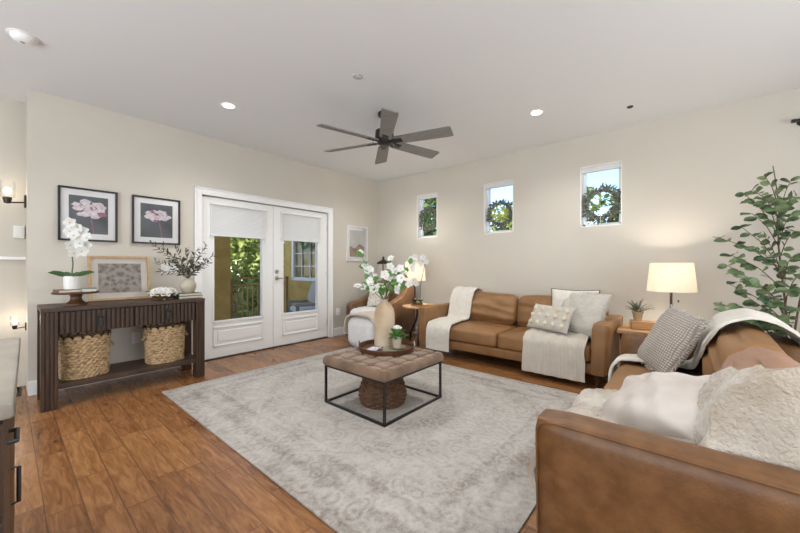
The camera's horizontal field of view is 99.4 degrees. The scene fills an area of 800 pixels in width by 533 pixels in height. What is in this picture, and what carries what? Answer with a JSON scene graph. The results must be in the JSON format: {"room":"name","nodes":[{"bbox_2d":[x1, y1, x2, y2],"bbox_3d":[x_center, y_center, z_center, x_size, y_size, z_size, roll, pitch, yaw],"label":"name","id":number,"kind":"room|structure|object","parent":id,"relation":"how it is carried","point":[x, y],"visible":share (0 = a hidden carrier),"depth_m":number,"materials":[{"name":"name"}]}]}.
{"room":"living room","nodes":[
{"label":"living room","id":0,"kind":"room"},
{"bbox_2d":[0,97,26,388],"bbox_3d":[-4.676,-0.220,2.088,0.420,2.780,3.490,0,0,41],"label":"wall","id":1,"kind":"structure","parent":0,"point":[13,113],"depth_m":3.27,"materials":[{"name":"paint"}]},
{"bbox_2d":[0,256,25,259],"bbox_3d":[-4.524,-0.080,2.319,0.050,0.030,2.640,0,0,41],"label":"trim","id":2,"kind":"structure","parent":1,"relation":"attached to","point":[1,257],"depth_m":3.23,"materials":[{"name":"white paint"}]},
{"bbox_2d":[2,187,26,207],"bbox_3d":[-3.634,-0.677,3.182,0.104,0.235,0.172,0,0,41],"label":"wall sconce","id":3,"kind":"object","parent":1,"relation":"attached to","point":[6,190],"visible":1,"depth_m":3.15,"materials":[{"name":"brown metal"}]},
{"bbox_2d":[13,226,24,237],"bbox_3d":[-3.700,-0.335,3.292,0.035,0.120,0.075,0,0,41],"label":"door chime","id":4,"kind":"object","parent":1,"relation":"attached to","point":[18,231],"visible":1,"depth_m":3.28,"materials":[{"name":"white plastic"}]},
{"bbox_2d":[12,319,26,329],"bbox_3d":[-3.605,0.534,3.200,0.064,0.146,0.107,0,0,41],"label":"wall sconce","id":5,"kind":"object","parent":1,"relation":"attached to","point":[14,321],"visible":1,"depth_m":3.19,"materials":[{"name":"white glass"}]},
{"bbox_2d":[27,89,377,393],"bbox_3d":[-1.904,-0.220,4.888,0.150,2.780,4.670,0,0,41],"label":"wall","id":6,"kind":"structure","parent":0,"point":[71,143],"depth_m":3.70,"materials":[{"name":"paint"}]},
{"bbox_2d":[58,185,117,242],"bbox_3d":[-3.087,-0.510,3.367,0.026,0.520,0.440,0,0,41],"label":"framed print","id":7,"kind":"object","parent":6,"relation":"attached to","point":[95,210],"visible":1,"depth_m":3.38,"materials":[{"name":"black metal"}]},
{"bbox_2d":[28,353,192,395],"bbox_3d":[-2.921,1.105,3.573,0.016,0.130,1.350,0,0,41],"label":"baseboard","id":8,"kind":"structure","parent":6,"relation":"attached to","point":[32,385],"depth_m":3.09,"materials":[{"name":"white paint"}]},
{"bbox_2d":[132,332,140,343],"bbox_3d":[-2.848,0.770,3.662,0.009,0.118,0.075,0,0,41],"label":"wall outlet","id":9,"kind":"object","parent":6,"relation":"attached to","point":[136,336],"visible":1,"depth_m":3.66,"materials":[{"name":"white paint"}]},
{"bbox_2d":[132,194,179,244],"bbox_3d":[-2.720,-0.510,3.796,0.026,0.520,0.450,0,0,41],"label":"framed print","id":10,"kind":"object","parent":6,"relation":"attached to","point":[155,219],"visible":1,"depth_m":3.79,"materials":[{"name":"black metal"}]},
{"bbox_2d":[161,264,177,273],"bbox_3d":[-2.646,0.025,3.897,0.011,0.115,0.170,0,0,41],"label":"switch plate","id":11,"kind":"object","parent":6,"relation":"attached to","point":[163,267],"visible":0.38,"depth_m":3.88,"materials":[{"name":"white paint"}]},
{"bbox_2d":[202,196,272,359],"bbox_3d":[-2.151,0.141,4.539,0.096,2.033,0.956,0,0,41],"label":"door","id":12,"kind":"structure","parent":6,"relation":"in","point":[220,217],"depth_m":4.51,"materials":[{"name":"white paint"}]},
{"bbox_2d":[210,204,265,237],"bbox_3d":[-2.134,-0.593,4.519,0.013,0.375,0.730,0,0,41],"label":"cellular shade","id":13,"kind":"object","parent":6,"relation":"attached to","point":[226,220],"depth_m":4.49,"materials":[{"name":"white fabric"}]},
{"bbox_2d":[194,186,332,336],"bbox_3d":[-1.799,0.100,4.870,0.032,2.140,2.080,0,0,41],"label":"trim","id":14,"kind":"structure","parent":6,"relation":"attached to","point":[198,191],"depth_m":4.63,"materials":[{"name":"white paint"}]},
{"bbox_2d":[205,336,327,360],"bbox_3d":[-1.868,1.164,4.930,0.170,0.012,1.910,0,0,41],"label":"trim","id":15,"kind":"structure","parent":6,"relation":"attached to","point":[326,336],"depth_m":4.73,"materials":[{"name":"white wood"}]},
{"bbox_2d":[273,206,326,346],"bbox_3d":[-1.520,0.141,5.265,0.111,2.033,0.956,0,0,41],"label":"door","id":16,"kind":"structure","parent":6,"relation":"in","point":[289,224],"depth_m":5.19,"materials":[{"name":"white paint"}]},
{"bbox_2d":[281,213,320,240],"bbox_3d":[-1.519,-0.593,5.237,0.013,0.375,0.700,0,0,41],"label":"cellular shade","id":17,"kind":"object","parent":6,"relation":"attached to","point":[294,226],"depth_m":5.21,"materials":[{"name":"white fabric"}]},
{"bbox_2d":[333,327,347,335],"bbox_3d":[-0.775,1.105,6.080,0.016,0.130,1.090,0,0,41],"label":"baseboard","id":18,"kind":"structure","parent":6,"relation":"attached to","point":[336,331],"depth_m":5.75,"materials":[{"name":"white paint"}]},
{"bbox_2d":[346,225,367,260],"bbox_3d":[-0.767,-0.410,6.080,0.024,0.620,0.500,0,0,41],"label":"framed print","id":19,"kind":"object","parent":6,"relation":"attached to","point":[356,236],"visible":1,"depth_m":6.07,"materials":[{"name":"white"}]},
{"bbox_2d":[214,236,230,320],"bbox_3d":[-4.070,-0.270,5.748,0.200,2.920,2.240,0,0,41],"label":"wall","id":20,"kind":"structure","parent":0,"point":[222,245],"depth_m":6.42,"materials":[{"name":"yellow paint"}]},
{"bbox_2d":[284,240,312,312],"bbox_3d":[-1.686,-0.270,6.972,2.230,2.920,0.200,0,0,41],"label":"wall","id":21,"kind":"structure","parent":0,"point":[297,290],"depth_m":7.43,"materials":[{"name":"yellow paint"}]},
{"bbox_2d":[292,241,314,280],"bbox_3d":[-1.973,-0.280,7.106,0.980,1.160,0.070,0,0,41],"label":"window","id":22,"kind":"structure","parent":21,"relation":"in","point":[303,261],"depth_m":7.20,"materials":[{"name":"white glass"}]},
{"bbox_2d":[14,333,617,532],"bbox_3d":[-0.501,1.230,1.390,7.770,0.120,8.260,0,0,41],"label":"floor","id":23,"kind":"structure","parent":0,"point":[119,455],"depth_m":2.03,"materials":[{"name":"brown wood"}]},
{"bbox_2d":[0,337,21,532],"bbox_3d":[-1.482,0.740,0.913,1.060,0.860,0.616,0,0,42],"label":"base cabinet","id":24,"kind":"object","parent":23,"relation":"on","point":[9,347],"visible":1,"depth_m":0.98,"materials":[{"name":"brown wood"}]},
{"bbox_2d":[37,297,204,412],"bbox_3d":[-2.644,0.754,3.307,0.502,0.832,1.205,0,0,41],"label":"console table","id":25,"kind":"object","parent":23,"relation":"on","point":[52,319],"visible":1,"depth_m":3.07,"materials":[{"name":"brown wood"}]},
{"bbox_2d":[51,290,99,305],"bbox_3d":[-2.860,0.280,2.994,0.314,0.117,0.314,0,0,41],"label":"cake stand","id":26,"kind":"object","parent":25,"relation":"on","point":[75,297],"visible":0.88,"depth_m":2.95,"materials":[{"name":"brown wood"}]},
{"bbox_2d":[53,289,80,292],"bbox_3d":[-2.896,0.212,2.953,0.160,0.024,0.150,0,0,33],"label":"book","id":27,"kind":"object","parent":26,"relation":"on","point":[56,290],"visible":0.84,"depth_m":2.91,"materials":[{"name":"paper"}]},
{"bbox_2d":[48,217,93,289],"bbox_3d":[-2.820,-0.112,2.984,0.347,0.622,0.220,0,0,-5],"label":"potted orchid","id":28,"kind":"object","parent":27,"relation":"on","point":[73,230],"visible":0.98,"depth_m":2.93,"materials":[{"name":"white plant"}]},
{"bbox_2d":[81,288,96,291],"bbox_3d":[-2.793,0.209,3.042,0.100,0.030,0.130,0,0,-43],"label":"book","id":29,"kind":"object","parent":26,"relation":"on","point":[82,289],"visible":0.92,"depth_m":2.99,"materials":[{"name":"paper"}]},
{"bbox_2d":[58,329,114,379],"bbox_3d":[-2.844,0.784,3.059,0.308,0.380,0.417,0,0,41],"label":"wicker basket","id":30,"kind":"object","parent":25,"relation":"on","point":[81,355],"visible":0.94,"depth_m":2.96,"materials":[{"name":"brown wicker"}]},
{"bbox_2d":[87,256,150,301],"bbox_3d":[-2.838,0.116,3.443,0.098,0.443,0.490,0,0,41],"label":"framed piece","id":31,"kind":"object","parent":25,"relation":"on","point":[115,277],"visible":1,"depth_m":3.43,"materials":[{"name":"brown wood"}]},
{"bbox_2d":[58,352,195,389],"bbox_3d":[-2.656,0.995,3.317,0.450,0.040,1.145,0,0,41],"label":"shelf","id":32,"kind":"object","parent":25,"relation":"attached to","point":[128,368],"depth_m":3.24,"materials":[{"name":"brown wood"}]},
{"bbox_2d":[149,293,175,299],"bbox_3d":[-2.433,0.306,3.478,0.236,0.068,0.236,0,0,41],"label":"flower bowl","id":33,"kind":"object","parent":25,"relation":"on","point":[172,294],"visible":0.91,"depth_m":3.41,"materials":[{"name":"brown wood"}]},
{"bbox_2d":[149,288,160,295],"bbox_3d":[-2.446,0.257,3.398,0.110,0.082,0.108,0,0,41],"label":"flower","id":34,"kind":"object","parent":33,"relation":"in","point":[155,290],"visible":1,"depth_m":3.38,"materials":[{"name":"white plant"}]},
{"bbox_2d":[158,288,172,295],"bbox_3d":[-2.370,0.259,3.424,0.088,0.088,0.129,0,0,41],"label":"flower","id":35,"kind":"object","parent":33,"relation":"in","point":[167,291],"visible":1,"depth_m":3.41,"materials":[{"name":"white plant"}]},
{"bbox_2d":[140,321,187,363],"bbox_3d":[-2.451,0.784,3.533,0.308,0.380,0.417,0,0,41],"label":"wicker basket","id":36,"kind":"object","parent":25,"relation":"on","point":[163,343],"visible":0.97,"depth_m":3.42,"materials":[{"name":"brown wicker"}]},
{"bbox_2d":[173,295,202,298],"bbox_3d":[-2.295,0.325,3.670,0.170,0.026,0.235,0,0,38],"label":"book","id":37,"kind":"object","parent":25,"relation":"on","point":[194,296],"visible":0.72,"depth_m":3.60,"materials":[{"name":"paper"}]},
{"bbox_2d":[176,292,201,295],"bbox_3d":[-2.292,0.298,3.673,0.155,0.026,0.220,0,0,43],"label":"book","id":38,"kind":"object","parent":37,"relation":"on","point":[193,293],"visible":0.8,"depth_m":3.61,"materials":[{"name":"paper"}]},
{"bbox_2d":[147,240,216,292],"bbox_3d":[-2.190,0.007,3.542,0.680,0.556,0.414,0,0,4],"label":"vase","id":39,"kind":"object","parent":38,"relation":"on","point":[188,285],"visible":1,"depth_m":3.60,"materials":[{"name":"beige ceramic"}]},
{"bbox_2d":[348,316,373,346],"bbox_3d":[-0.435,0.935,4.875,0.601,0.471,0.463,0,0,41],"label":"ottoman","id":40,"kind":"object","parent":23,"relation":"on","point":[361,328],"visible":0.45,"depth_m":4.70,"materials":[{"name":"white fabric"}]},
{"bbox_2d":[343,311,374,332],"bbox_3d":[-0.450,0.897,4.849,0.694,0.486,0.388,0,0,41],"label":"throw blanket","id":41,"kind":"object","parent":40,"relation":"on","point":[369,314],"visible":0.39,"depth_m":4.87,"materials":[{"name":"beige fabric"}]},
{"bbox_2d":[162,346,578,532],"bbox_3d":[-0.215,1.164,3.047,3.150,0.012,2.450,0,0,41],"label":"area rug","id":42,"kind":"object","parent":23,"relation":"on","point":[457,463],"visible":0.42,"depth_m":2.23,"materials":[{"name":"grey carpet"}]},
{"bbox_2d":[358,378,406,409],"bbox_3d":[-0.147,1.008,2.918,0.420,0.300,0.418,0,0,15],"label":"rattan basket","id":43,"kind":"object","parent":42,"relation":"on","point":[370,394],"visible":0.59,"depth_m":2.76,"materials":[{"name":"wicker"}]},
{"bbox_2d":[323,347,442,427],"bbox_3d":[-0.138,0.956,2.945,0.725,0.404,0.761,0,0,41],"label":"coffee table","id":44,"kind":"object","parent":42,"relation":"on","point":[384,370],"visible":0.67,"depth_m":2.74,"materials":[{"name":"black metal"}]},
{"bbox_2d":[323,347,442,382],"bbox_3d":[-0.138,0.793,2.945,0.725,0.078,0.761,0,0,41],"label":"tufted cushion","id":45,"kind":"object","parent":44,"relation":"on","point":[379,369],"depth_m":2.73,"materials":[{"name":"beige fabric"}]},
{"bbox_2d":[357,339,414,355],"bbox_3d":[-0.123,0.724,3.100,0.520,0.077,0.520,0,0,41],"label":"round tray","id":46,"kind":"object","parent":44,"relation":"on","point":[363,346],"visible":0.66,"depth_m":2.97,"materials":[{"name":"brown wood"}]},
{"bbox_2d":[353,249,416,347],"bbox_3d":[-0.099,0.294,3.161,0.654,0.912,0.393,0,0,-17],"label":"vase","id":47,"kind":"object","parent":46,"relation":"on","point":[384,315],"visible":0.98,"depth_m":3.15,"materials":[{"name":"beige ceramic"}]},
{"bbox_2d":[383,346,401,350],"bbox_3d":[-0.066,0.743,3.045,0.170,0.014,0.200,0,0,1],"label":"book","id":48,"kind":"object","parent":46,"relation":"on","point":[385,348],"visible":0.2,"depth_m":3.00,"materials":[{"name":"paper"}]},
{"bbox_2d":[388,345,404,348],"bbox_3d":[-0.028,0.728,3.051,0.154,0.014,0.154,0,0,41],"label":"saucer","id":49,"kind":"object","parent":48,"relation":"on","point":[390,346],"visible":0.73,"depth_m":3.06,"materials":[{"name":"beige ceramic"}]},
{"bbox_2d":[388,325,408,347],"bbox_3d":[-0.027,0.629,3.063,0.181,0.200,0.197,0,0,-19],"label":"potted plant","id":50,"kind":"object","parent":49,"relation":"on","point":[397,329],"visible":1,"depth_m":3.03,"materials":[{"name":"green plant"}]},
{"bbox_2d":[346,280,415,336],"bbox_3d":[-0.299,0.695,5.587,0.810,0.949,0.854,0,0,41],"label":"leather armchair","id":51,"kind":"object","parent":23,"relation":"on","point":[404,317],"visible":0.3,"depth_m":5.47,"materials":[{"name":"brown leather"}]},
{"bbox_2d":[350,306,376,313],"bbox_3d":[-0.416,0.835,5.444,0.571,0.350,0.592,0,0,41],"label":"throw blanket","id":52,"kind":"object","parent":51,"relation":"on","point":[364,308],"visible":0.24,"depth_m":5.40,"materials":[{"name":"white fabric"}]},
{"bbox_2d":[367,283,389,306],"bbox_3d":[-0.348,0.470,5.591,0.469,0.432,0.237,0,0,34],"label":"throw pillow","id":53,"kind":"object","parent":52,"relation":"on","point":[374,300],"visible":0.34,"depth_m":5.53,"materials":[{"name":"white fabric"}]},
{"bbox_2d":[377,256,386,279],"bbox_3d":[-0.302,0.495,6.136,0.249,1.350,0.347,0,0,-4],"label":"floor lamp","id":54,"kind":"object","parent":23,"relation":"on","point":[383,261],"visible":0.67,"depth_m":6.04,"materials":[{"name":"brown metal"}]},
{"bbox_2d":[403,304,433,345],"bbox_3d":[0.301,0.883,5.165,0.524,0.579,0.524,0,0,41],"label":"side table","id":55,"kind":"object","parent":23,"relation":"on","point":[408,306],"visible":0.35,"depth_m":5.15,"materials":[{"name":"brown wood"}]},
{"bbox_2d":[411,303,432,306],"bbox_3d":[0.330,0.582,5.168,0.350,0.022,0.350,0,0,41],"label":"round tray","id":56,"kind":"object","parent":55,"relation":"on","point":[424,304],"visible":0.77,"depth_m":5.09,"materials":[{"name":"brown wood"}]},
{"bbox_2d":[404,262,425,304],"bbox_3d":[0.231,0.256,5.252,0.330,0.662,0.330,0,0,41],"label":"table lamp","id":57,"kind":"object","parent":56,"relation":"on","point":[418,273],"visible":0.7,"depth_m":5.13,"materials":[{"name":"white fabric"}]},
{"bbox_2d":[408,254,428,304],"bbox_3d":[0.293,0.203,4.989,0.245,0.768,0.273,0,0,41],"label":"potted orchid","id":58,"kind":"object","parent":56,"relation":"on","point":[420,262],"visible":0.91,"depth_m":4.96,"materials":[{"name":"white plant"}]},
{"bbox_2d":[418,292,622,387],"bbox_3d":[1.385,0.761,4.216,2.238,0.817,0.930,0,0,41],"label":"leather sofa","id":59,"kind":"object","parent":23,"relation":"on","point":[496,326],"visible":0.62,"depth_m":4.11,"materials":[{"name":"brown leather"}]},
{"bbox_2d":[426,286,482,351],"bbox_3d":[0.804,0.680,4.713,0.377,0.780,1.017,0,0,41],"label":"throw blanket","id":60,"kind":"object","parent":59,"relation":"on","point":[438,329],"visible":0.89,"depth_m":4.54,"materials":[{"name":"white fabric"}]},
{"bbox_2d":[449,320,517,346],"bbox_3d":[0.964,0.853,4.461,0.956,0.230,0.742,0,0,41],"label":"seat cushion","id":61,"kind":"object","parent":59,"relation":"on","point":[466,333],"depth_m":4.16,"materials":[{"name":"beige leather"}]},
{"bbox_2d":[467,292,518,324],"bbox_3d":[1.164,0.568,4.698,0.953,0.435,0.315,0,-14,41],"label":"cushion","id":62,"kind":"object","parent":59,"relation":"on","point":[486,307],"depth_m":4.48,"materials":[{"name":"beige leather"}]},
{"bbox_2d":[517,295,551,326],"bbox_3d":[1.893,0.572,4.076,0.956,0.438,0.312,0,-14,41],"label":"cushion","id":63,"kind":"object","parent":59,"relation":"on","point":[525,305],"depth_m":4.21,"materials":[{"name":"beige leather"}]},
{"bbox_2d":[498,326,590,361],"bbox_3d":[1.691,0.854,3.837,0.955,0.230,0.744,0,0,41],"label":"seat cushion","id":64,"kind":"object","parent":59,"relation":"on","point":[510,340],"depth_m":3.78,"materials":[{"name":"beige leather"}]},
{"bbox_2d":[522,328,589,382],"bbox_3d":[1.699,0.895,3.619,0.609,0.420,0.550,0,0,41],"label":"throw blanket","id":65,"kind":"object","parent":59,"relation":"on","point":[545,352],"visible":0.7,"depth_m":3.43,"materials":[{"name":"white fabric"}]},
{"bbox_2d":[527,303,576,334],"bbox_3d":[1.627,0.560,3.680,0.208,0.264,0.504,0,0,-31],"label":"lumbar pillow","id":66,"kind":"object","parent":65,"relation":"on","point":[551,318],"visible":1,"depth_m":3.61,"materials":[{"name":"grey fabric"}]},
{"bbox_2d":[551,288,599,306],"bbox_3d":[1.966,0.485,3.835,0.509,0.459,0.194,0,0,40],"label":"throw pillow","id":67,"kind":"object","parent":59,"relation":"on","point":[558,295],"visible":0.3,"depth_m":3.89,"materials":[{"name":"white fabric"}]},
{"bbox_2d":[561,292,613,339],"bbox_3d":[1.952,0.511,3.658,0.309,0.489,0.593,0,0,-25],"label":"throw pillow","id":68,"kind":"object","parent":59,"relation":"on","point":[591,309],"visible":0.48,"depth_m":3.52,"materials":[{"name":"grey fabric"}]},
{"bbox_2d":[617,323,649,365],"bbox_3d":[2.485,0.895,3.349,0.520,0.550,0.480,0,0,41],"label":"end table","id":69,"kind":"object","parent":23,"relation":"on","point":[625,327],"visible":0.18,"depth_m":3.33,"materials":[{"name":"brown wood"}]},
{"bbox_2d":[629,319,655,329],"bbox_3d":[2.421,0.581,3.366,0.230,0.078,0.140,0,0,37],"label":"wooden riser","id":70,"kind":"object","parent":69,"relation":"on","point":[644,324],"visible":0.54,"depth_m":3.34,"materials":[{"name":"brown wood"}]},
{"bbox_2d":[625,300,655,320],"bbox_3d":[2.412,0.429,3.408,0.265,0.225,0.241,0,0,41],"label":"potted fern","id":71,"kind":"object","parent":70,"relation":"on","point":[637,314],"visible":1,"depth_m":3.38,"materials":[{"name":"green plant"}]},
{"bbox_2d":[632,311,643,320],"bbox_3d":[2.382,0.496,3.398,0.100,0.090,0.100,0,0,41],"label":"pot","id":72,"kind":"object","parent":71,"relation":"on","point":[637,315],"depth_m":3.37,"materials":[{"name":"beige ceramic"}]},
{"bbox_2d":[646,263,697,307],"bbox_3d":[2.625,0.292,3.282,0.390,0.655,0.390,0,0,41],"label":"table lamp","id":73,"kind":"object","parent":69,"relation":"on","point":[678,278],"visible":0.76,"depth_m":3.14,"materials":[{"name":"white fabric"}]},
{"bbox_2d":[535,321,799,532],"bbox_3d":[1.552,0.761,1.778,0.930,0.819,2.198,0,0,41],"label":"leather sofa","id":74,"kind":"object","parent":23,"relation":"on","point":[594,475],"visible":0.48,"depth_m":1.07,"materials":[{"name":"brown leather"}]},
{"bbox_2d":[603,362,702,389],"bbox_3d":[1.790,0.851,2.191,0.746,0.230,0.937,0,0,41],"label":"seat cushion","id":75,"kind":"object","parent":74,"relation":"on","point":[626,369],"depth_m":2.40,"materials":[{"name":"beige leather"}]},
{"bbox_2d":[599,372,710,443],"bbox_3d":[1.084,0.583,1.409,0.375,0.312,0.477,0,0,-21],"label":"throw pillow","id":76,"kind":"object","parent":74,"relation":"on","point":[659,403],"visible":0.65,"depth_m":1.32,"materials":[{"name":"white fabric"}]},
{"bbox_2d":[526,365,799,492],"bbox_3d":[1.123,0.604,1.402,0.970,0.653,0.832,0,0,41],"label":"fleece blanket","id":77,"kind":"object","parent":74,"relation":"on","point":[750,412],"visible":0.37,"depth_m":0.99,"materials":[{"name":"beige fabric"}]},
{"bbox_2d":[637,304,713,372],"bbox_3d":[1.897,0.529,2.392,0.267,0.490,0.547,0,0,14],"label":"throw pillow","id":78,"kind":"object","parent":74,"relation":"on","point":[675,334],"visible":0.86,"depth_m":2.28,"materials":[{"name":"fabric"}]},
{"bbox_2d":[608,308,799,381],"bbox_3d":[1.976,0.614,2.280,1.044,0.671,0.561,0,0,41],"label":"throw blanket","id":79,"kind":"object","parent":74,"relation":"on","point":[721,319],"visible":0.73,"depth_m":2.15,"materials":[{"name":"white fabric"}]},
{"bbox_2d":[702,321,786,374],"bbox_3d":[2.016,0.569,2.001,0.328,0.432,0.936,18,12,39],"label":"cushion","id":80,"kind":"object","parent":74,"relation":"on","point":[738,336],"depth_m":1.88,"materials":[{"name":"beige leather"}]},
{"bbox_2d":[721,347,799,369],"bbox_3d":[1.400,0.566,1.288,0.337,0.436,0.934,18,12,39],"label":"cushion","id":81,"kind":"object","parent":74,"relation":"on","point":[751,356],"depth_m":1.38,"materials":[{"name":"beige leather"}]},
{"bbox_2d":[713,166,799,336],"bbox_3d":[2.972,0.160,2.673,0.869,2.020,0.487,0,0,-17],"label":"potted ficus","id":82,"kind":"object","parent":23,"relation":"on","point":[780,204],"visible":0.79,"depth_m":2.72,"materials":[{"name":"green plant"}]},
{"bbox_2d":[0,0,799,181],"bbox_3d":[-0.501,-1.710,1.390,7.770,0.200,8.260,0,0,41],"label":"ceiling","id":83,"kind":"structure","parent":0,"point":[478,69],"depth_m":2.73,"materials":[{"name":"white paint"}]},
{"bbox_2d":[6,28,38,45],"bbox_3d":[-2.634,-1.586,2.367,0.156,0.048,0.156,0,0,41],"label":"smoke detector","id":84,"kind":"object","parent":83,"relation":"attached to","point":[22,37],"visible":1,"depth_m":2.34,"materials":[{"name":"white paint"}]},
{"bbox_2d":[220,102,236,108],"bbox_3d":[-1.717,-1.608,3.392,0.156,0.004,0.156,0,0,41],"label":"recessed light","id":85,"kind":"object","parent":83,"relation":"in","point":[227,105],"visible":1,"depth_m":3.39,"materials":[{"name":"white paint"}]},
{"bbox_2d":[223,103,233,107],"bbox_3d":[-1.717,-1.609,3.392,0.108,0.001,0.108,0,0,41],"label":"diffuser","id":86,"kind":"object","parent":85,"relation":"attached to","point":[227,105],"depth_m":3.39,"materials":[{"name":"white plastic"}]},
{"bbox_2d":[316,108,453,163],"bbox_3d":[-0.163,-1.442,3.562,1.425,0.335,1.442,0,0,41],"label":"ceiling fan","id":87,"kind":"object","parent":83,"relation":"hanging from","point":[384,135],"visible":1,"depth_m":3.44,"materials":[{"name":"grey wood"}]},
{"bbox_2d":[529,109,544,115],"bbox_3d":[1.427,-1.608,3.543,0.156,0.004,0.156,0,0,41],"label":"recessed light","id":88,"kind":"object","parent":83,"relation":"in","point":[536,112],"visible":1,"depth_m":3.54,"materials":[{"name":"white paint"}]},
{"bbox_2d":[531,110,541,114],"bbox_3d":[1.427,-1.609,3.543,0.108,0.001,0.108,0,0,41],"label":"diffuser","id":89,"kind":"object","parent":88,"relation":"attached to","point":[537,112],"depth_m":3.54,"materials":[{"name":"white plastic"}]},
{"bbox_2d":[378,88,799,337],"bbox_3d":[2.310,-0.220,4.275,7.050,2.780,0.180,0,0,41],"label":"wall","id":90,"kind":"structure","parent":0,"point":[682,175],"depth_m":3.90,"materials":[{"name":"paint"}]},
{"bbox_2d":[417,192,436,238],"bbox_3d":[0.507,-0.843,5.805,0.420,0.775,0.160,0,0,41],"label":"window","id":91,"kind":"structure","parent":90,"relation":"in","point":[420,198],"depth_m":5.88,"materials":[{"name":"white paint"}]},
{"bbox_2d":[418,193,436,199],"bbox_3d":[0.476,-1.185,5.769,0.392,0.061,0.055,0,0,41],"label":"rolled blind","id":92,"kind":"object","parent":91,"relation":"attached to","point":[431,195],"depth_m":5.75,"materials":[{"name":"white fabric"}]},
{"bbox_2d":[419,205,436,231],"bbox_3d":[0.486,-0.811,5.776,0.474,0.483,0.075,0,0,41],"label":"wreath","id":93,"kind":"object","parent":91,"relation":"attached to","point":[431,210],"visible":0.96,"depth_m":5.77,"materials":[{"name":"green plant"}]},
{"bbox_2d":[484,179,512,233],"bbox_3d":[1.476,-0.858,4.976,0.450,0.745,0.160,0,0,41],"label":"window","id":94,"kind":"structure","parent":90,"relation":"in","point":[487,187],"depth_m":5.06,"materials":[{"name":"white paint"}]},
{"bbox_2d":[485,181,512,188],"bbox_3d":[1.445,-1.185,4.940,0.422,0.061,0.055,0,0,41],"label":"rolled blind","id":95,"kind":"object","parent":94,"relation":"attached to","point":[499,184],"depth_m":4.92,"materials":[{"name":"white fabric"}]},
{"bbox_2d":[486,199,512,228],"bbox_3d":[1.451,-0.767,4.942,0.485,0.471,0.088,0,0,41],"label":"wreath","id":96,"kind":"object","parent":94,"relation":"attached to","point":[508,210],"visible":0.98,"depth_m":4.94,"materials":[{"name":"green plant"}]},
{"bbox_2d":[580,161,621,226],"bbox_3d":[2.459,-0.843,4.134,0.440,0.775,0.160,0,0,41],"label":"window","id":97,"kind":"structure","parent":90,"relation":"in","point":[584,171],"depth_m":4.12,"materials":[{"name":"white paint"}]},
{"bbox_2d":[582,182,620,224],"bbox_3d":[2.435,-0.750,4.113,0.531,0.534,0.054,0,0,41],"label":"wreath","id":98,"kind":"object","parent":97,"relation":"attached to","point":[592,217],"visible":0.96,"depth_m":4.09,"materials":[{"name":"green plant"}]},
{"bbox_2d":[582,162,620,173],"bbox_3d":[2.429,-1.185,4.098,0.412,0.061,0.055,0,0,41],"label":"rolled blind","id":99,"kind":"object","parent":97,"relation":"attached to","point":[612,165],"depth_m":4.07,"materials":[{"name":"white fabric"}]},
{"bbox_3d":[-2.824,1.250,5.643,2.230,0.120,3.700,0,0,41],"label":"floor","id":100,"kind":"structure","parent":0,"visible":0},
{"bbox_2d":[231,276,287,318],"bbox_3d":[-2.909,0.705,7.058,0.050,0.970,1.260,0,0,41],"label":"balcony railing","id":101,"kind":"object","parent":100,"relation":"on","point":[285,277],"visible":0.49,"depth_m":6.86,"materials":[{"name":"brown paint"}]},
{"bbox_2d":[287,300,314,311],"bbox_3d":[-1.672,0.741,6.277,0.686,0.897,0.710,0,0,-29],"label":"patio chair","id":102,"kind":"object","parent":100,"relation":"on","point":[304,306],"visible":0.33,"depth_m":6.12,"materials":[{"name":"grey wicker"}]},
{"bbox_2d":[290,306,314,311],"bbox_3d":[-1.709,0.780,6.256,0.540,0.080,0.540,0,0,-29],"label":"seat cushion","id":103,"kind":"object","parent":102,"relation":"on","point":[292,308],"depth_m":6.11,"materials":[{"name":"white fabric"}]},
{"bbox_2d":[308,281,314,302],"bbox_3d":[-1.593,0.470,6.318,0.192,0.405,0.422,0,0,-31],"label":"pillow","id":104,"kind":"object","parent":102,"relation":"on","point":[311,295],"visible":0.58,"depth_m":6.22,"materials":[{"name":"grey fabric"}]},
{"label":"outside","id":105,"kind":"structure","parent":0,"visible":0},
{"bbox_3d":[5.409,4.470,21.697,100.000,0.200,120.000,0,0,41],"label":"ground","id":106,"kind":"structure","parent":105,"visible":0},
{"bbox_2d":[231,237,259,318],"bbox_3d":[-4.181,1.212,8.786,3.562,6.322,3.494,0,0,35],"label":"tree","id":107,"kind":"object","parent":106,"relation":"on","point":[247,250],"visible":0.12,"depth_m":8.14,"materials":[{"name":"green plant"}]},
{"bbox_2d":[232,258,259,318],"bbox_3d":[-6.011,0.740,11.871,5.509,7.265,4.730,0,0,-31],"label":"tree","id":108,"kind":"object","parent":106,"relation":"on","point":[245,297],"visible":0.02,"depth_m":10.90,"materials":[{"name":"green plant"}]},
{"bbox_2d":[424,198,436,235],"bbox_3d":[0.875,0.710,10.148,3.176,7.325,3.408,0,0,-39],"label":"tree","id":109,"kind":"object","parent":106,"relation":"on","point":[432,202],"visible":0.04,"depth_m":9.14,"materials":[{"name":"green plant"}]},
{"bbox_2d":[491,201,512,230],"bbox_3d":[3.706,1.116,9.987,2.582,6.514,2.098,0,0,41],"label":"tree","id":110,"kind":"object","parent":106,"relation":"on","point":[504,218],"visible":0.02,"depth_m":9.83,"materials":[{"name":"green plant"}]},
{"bbox_2d":[502,186,609,229],"bbox_3d":[4.238,1.096,8.327,3.388,6.553,2.993,0,0,-11],"label":"tree","id":111,"kind":"object","parent":106,"relation":"on","point":[594,206],"visible":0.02,"depth_m":8.21,"materials":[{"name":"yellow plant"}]},
{"bbox_2d":[596,184,618,222],"bbox_3d":[5.653,1.186,7.775,3.190,6.374,3.115,0,0,-19],"label":"tree","id":112,"kind":"object","parent":106,"relation":"on","point":[614,219],"visible":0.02,"depth_m":7.83,"materials":[{"name":"green plant"}]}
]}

